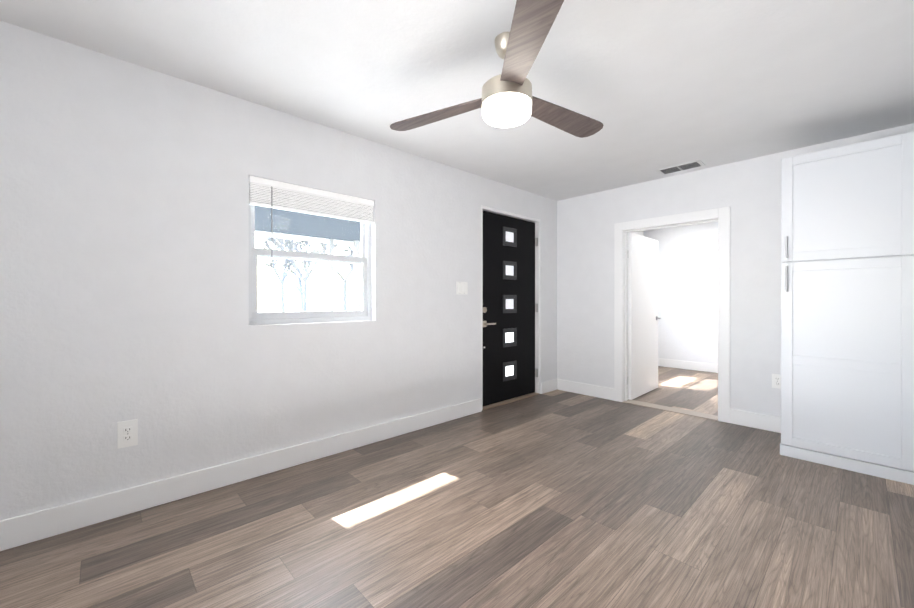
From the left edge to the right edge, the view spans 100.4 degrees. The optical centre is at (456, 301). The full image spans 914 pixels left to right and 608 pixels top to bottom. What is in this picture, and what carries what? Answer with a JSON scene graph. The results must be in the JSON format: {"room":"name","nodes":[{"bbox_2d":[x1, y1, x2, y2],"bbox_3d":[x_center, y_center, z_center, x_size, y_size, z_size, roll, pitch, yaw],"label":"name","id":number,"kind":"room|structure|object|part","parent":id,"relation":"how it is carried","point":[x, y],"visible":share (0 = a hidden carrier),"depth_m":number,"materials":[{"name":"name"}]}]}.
{"room":"empty living room","nodes":[
{"label":"empty living room","id":0,"kind":"room"},
{"bbox_2d":[0,21,643,520],"bbox_3d":[0.151,-0.074,3.862,8.530,2.348,0.200,0,0,-43],"label":"wall","id":1,"kind":"structure","parent":0,"point":[124,239],"depth_m":2.13,"materials":[{"name":"paint"}]},
{"bbox_2d":[117,419,137,448],"bbox_3d":[-1.710,0.688,1.977,0.080,0.135,0.009,0,0,-43],"label":"outlet","id":2,"kind":"object","parent":1,"relation":"attached to","point":[127,433],"visible":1,"depth_m":1.97,"materials":[{"name":"white plastic"}]},
{"bbox_2d":[0,398,481,550],"bbox_3d":[-1.279,1.037,2.376,4.168,0.132,0.019,0,0,-43],"label":"baseboard","id":3,"kind":"structure","parent":1,"relation":"attached to","point":[16,531],"depth_m":2.17,"materials":[{"name":"white wood"}]},
{"bbox_2d":[249,205,370,324],"bbox_3d":[-1.034,-0.318,2.746,0.900,0.940,0.079,0,0,-43],"label":"living room window","id":4,"kind":"structure","parent":1,"relation":"in","point":[256,317],"depth_m":2.70,"materials":[{"name":"white plastic"}]},
{"bbox_2d":[249,176,373,303],"bbox_3d":[-0.984,-0.385,2.693,0.884,0.803,0.050,0,0,-43],"label":"window blind","id":5,"kind":"object","parent":4,"relation":"attached to","point":[268,193],"visible":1,"depth_m":2.62,"materials":[{"name":"white plastic"}]},
{"bbox_2d":[456,282,467,294],"bbox_3d":[0.049,-0.125,3.620,0.146,0.120,0.012,0,0,-43],"label":"rocker light switch","id":6,"kind":"object","parent":1,"relation":"attached to","point":[461,287],"visible":1,"depth_m":3.62,"materials":[{"name":"white plastic"}]},
{"bbox_2d":[481,205,539,409],"bbox_3d":[0.546,0.066,4.231,1.030,2.065,0.191,0,0,-43],"label":"door frame","id":7,"kind":"structure","parent":1,"relation":"attached to","point":[537,284],"depth_m":4.49,"materials":[{"name":"white"}]},
{"bbox_2d":[483,211,537,405],"bbox_3d":[0.585,0.075,4.195,0.968,2.012,0.098,0,0,-43],"label":"front door","id":8,"kind":"structure","parent":1,"relation":"in","point":[509,311],"depth_m":4.18,"materials":[{"name":"black wood"}]},
{"bbox_3d":[0.946,0.073,4.510,0.002,1.650,0.036,0,0,-43],"label":"front door jamb hinge leaves","id":9,"kind":"part","parent":8,"relation":"part of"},
{"bbox_2d":[483,392,538,409],"bbox_3d":[0.540,1.092,4.239,0.966,0.014,0.224,0,0,-43],"label":"front door threshold sill","id":10,"kind":"structure","parent":1,"relation":"attached to","point":[508,401],"depth_m":4.16,"materials":[{"name":"brown wood"}]},
{"bbox_2d":[541,379,559,393],"bbox_3d":[1.114,1.032,4.615,0.318,0.132,0.019,0,0,-43],"label":"baseboard","id":11,"kind":"structure","parent":1,"relation":"attached to","point":[551,385],"depth_m":4.63,"materials":[{"name":"white wood"}]},
{"bbox_2d":[0,366,913,607],"bbox_3d":[1.170,1.152,2.776,8.730,0.100,3.382,0,0,-43],"label":"floor","id":12,"kind":"structure","parent":0,"point":[557,498],"depth_m":1.84,"materials":[{"name":"wood"}]},
{"bbox_2d":[623,399,717,420],"bbox_3d":[2.155,1.096,3.873,0.160,0.007,0.874,0,0,-43],"label":"transition strip","id":13,"kind":"object","parent":12,"relation":"on","point":[681,411],"visible":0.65,"depth_m":3.84,"materials":[{"name":"beige wood"}]},
{"bbox_2d":[780,131,913,484],"bbox_3d":[2.736,0.040,2.690,0.636,2.123,0.632,0,0,-43],"label":"pantry cabinet","id":14,"kind":"object","parent":12,"relation":"on","point":[847,307],"visible":1,"depth_m":2.48,"materials":[{"name":"white wood"}]},
{"bbox_2d":[0,0,913,200],"bbox_3d":[1.170,-1.296,2.770,8.530,0.100,3.182,0,0,-43],"label":"ceiling","id":15,"kind":"structure","parent":0,"point":[652,86],"depth_m":2.03,"materials":[{"name":"paint"}]},
{"bbox_2d":[390,0,602,137],"bbox_3d":[0.272,-1.056,1.931,1.178,0.376,1.235,0,0,-43],"label":"ceiling fan","id":16,"kind":"object","parent":15,"relation":"hanging from","point":[507,100],"visible":1,"depth_m":1.73,"materials":[{"name":"brown wood"}]},
{"bbox_2d":[656,160,704,174],"bbox_3d":[2.079,-1.239,3.548,0.190,0.016,0.360,0,0,-43],"label":"ceiling vent","id":17,"kind":"object","parent":15,"relation":"in","point":[682,167],"visible":1,"depth_m":3.53,"materials":[{"name":"white metal"}]},
{"bbox_2d":[644,221,717,363],"bbox_3d":[4.268,-0.078,5.617,0.120,2.348,2.862,0,0,-43],"label":"wall","id":18,"kind":"structure","parent":0,"point":[688,291],"depth_m":6.12,"materials":[{"name":"paint"}]},
{"bbox_2d":[658,358,717,372],"bbox_3d":[4.218,1.030,5.573,0.016,0.132,2.862,0,0,-43],"label":"baseboard","id":19,"kind":"structure","parent":18,"relation":"attached to","point":[707,367],"depth_m":6.10,"materials":[{"name":"white wood"}]},
{"bbox_2d":[557,123,913,416],"bbox_3d":[2.270,-0.074,3.748,0.120,2.348,2.862,0,0,-43],"label":"wall","id":20,"kind":"structure","parent":0,"point":[748,191],"depth_m":3.54,"materials":[{"name":"paint"}]},
{"bbox_2d":[560,379,613,399],"bbox_3d":[1.495,1.032,4.479,0.016,0.132,0.738,0,0,-43],"label":"baseboard","id":21,"kind":"structure","parent":20,"relation":"attached to","point":[565,385],"depth_m":4.44,"materials":[{"name":"white wood"}]},
{"bbox_2d":[627,232,660,399],"bbox_3d":[2.220,0.164,4.515,0.878,1.853,0.125,0,0,-45],"label":"interior door","id":22,"kind":"structure","parent":20,"relation":"in","point":[642,376],"depth_m":4.43,"materials":[{"name":"white wood"}]},
{"bbox_2d":[614,206,729,422],"bbox_3d":[2.155,0.121,3.871,0.156,1.957,1.058,0,0,-43],"label":"door frame","id":23,"kind":"structure","parent":20,"relation":"attached to","point":[722,214],"depth_m":3.75,"materials":[{"name":"white wood"}]},
{"bbox_2d":[730,408,780,432],"bbox_3d":[2.606,1.035,3.292,0.016,0.132,0.406,0,0,-43],"label":"baseboard","id":24,"kind":"structure","parent":20,"relation":"attached to","point":[739,417],"depth_m":3.30,"materials":[{"name":"white wood"}]},
{"bbox_2d":[772,374,780,388],"bbox_3d":[2.695,0.673,3.200,0.009,0.118,0.074,0,0,-43],"label":"outlet","id":25,"kind":"object","parent":20,"relation":"attached to","point":[776,380],"visible":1,"depth_m":3.20,"materials":[{"name":"white plastic"}]},
{"label":"outside","id":26,"kind":"structure","parent":0,"visible":0},
{"bbox_2d":[258,307,352,311],"bbox_3d":[-18.781,1.235,27.248,70.000,0.130,59.780,0,0,-43],"label":"ground","id":27,"kind":"structure","parent":26,"point":[297,309],"depth_m":51.66,"materials":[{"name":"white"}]},
{"bbox_2d":[255,205,359,310],"bbox_3d":[-2.410,-0.045,6.094,6.700,2.520,2.280,0,0,-43],"label":"carport","id":28,"kind":"object","parent":27,"relation":"on","point":[282,223],"depth_m":6.54,"materials":[{"name":"white"}]},
{"bbox_2d":[255,235,360,311],"bbox_3d":[-10.803,-4.145,36.935,20.061,10.602,21.654,0,0,-43],"label":"trees","id":29,"kind":"object","parent":27,"relation":"on","point":[290,244],"depth_m":34.13,"materials":[{"name":"grey plant"}]}
]}

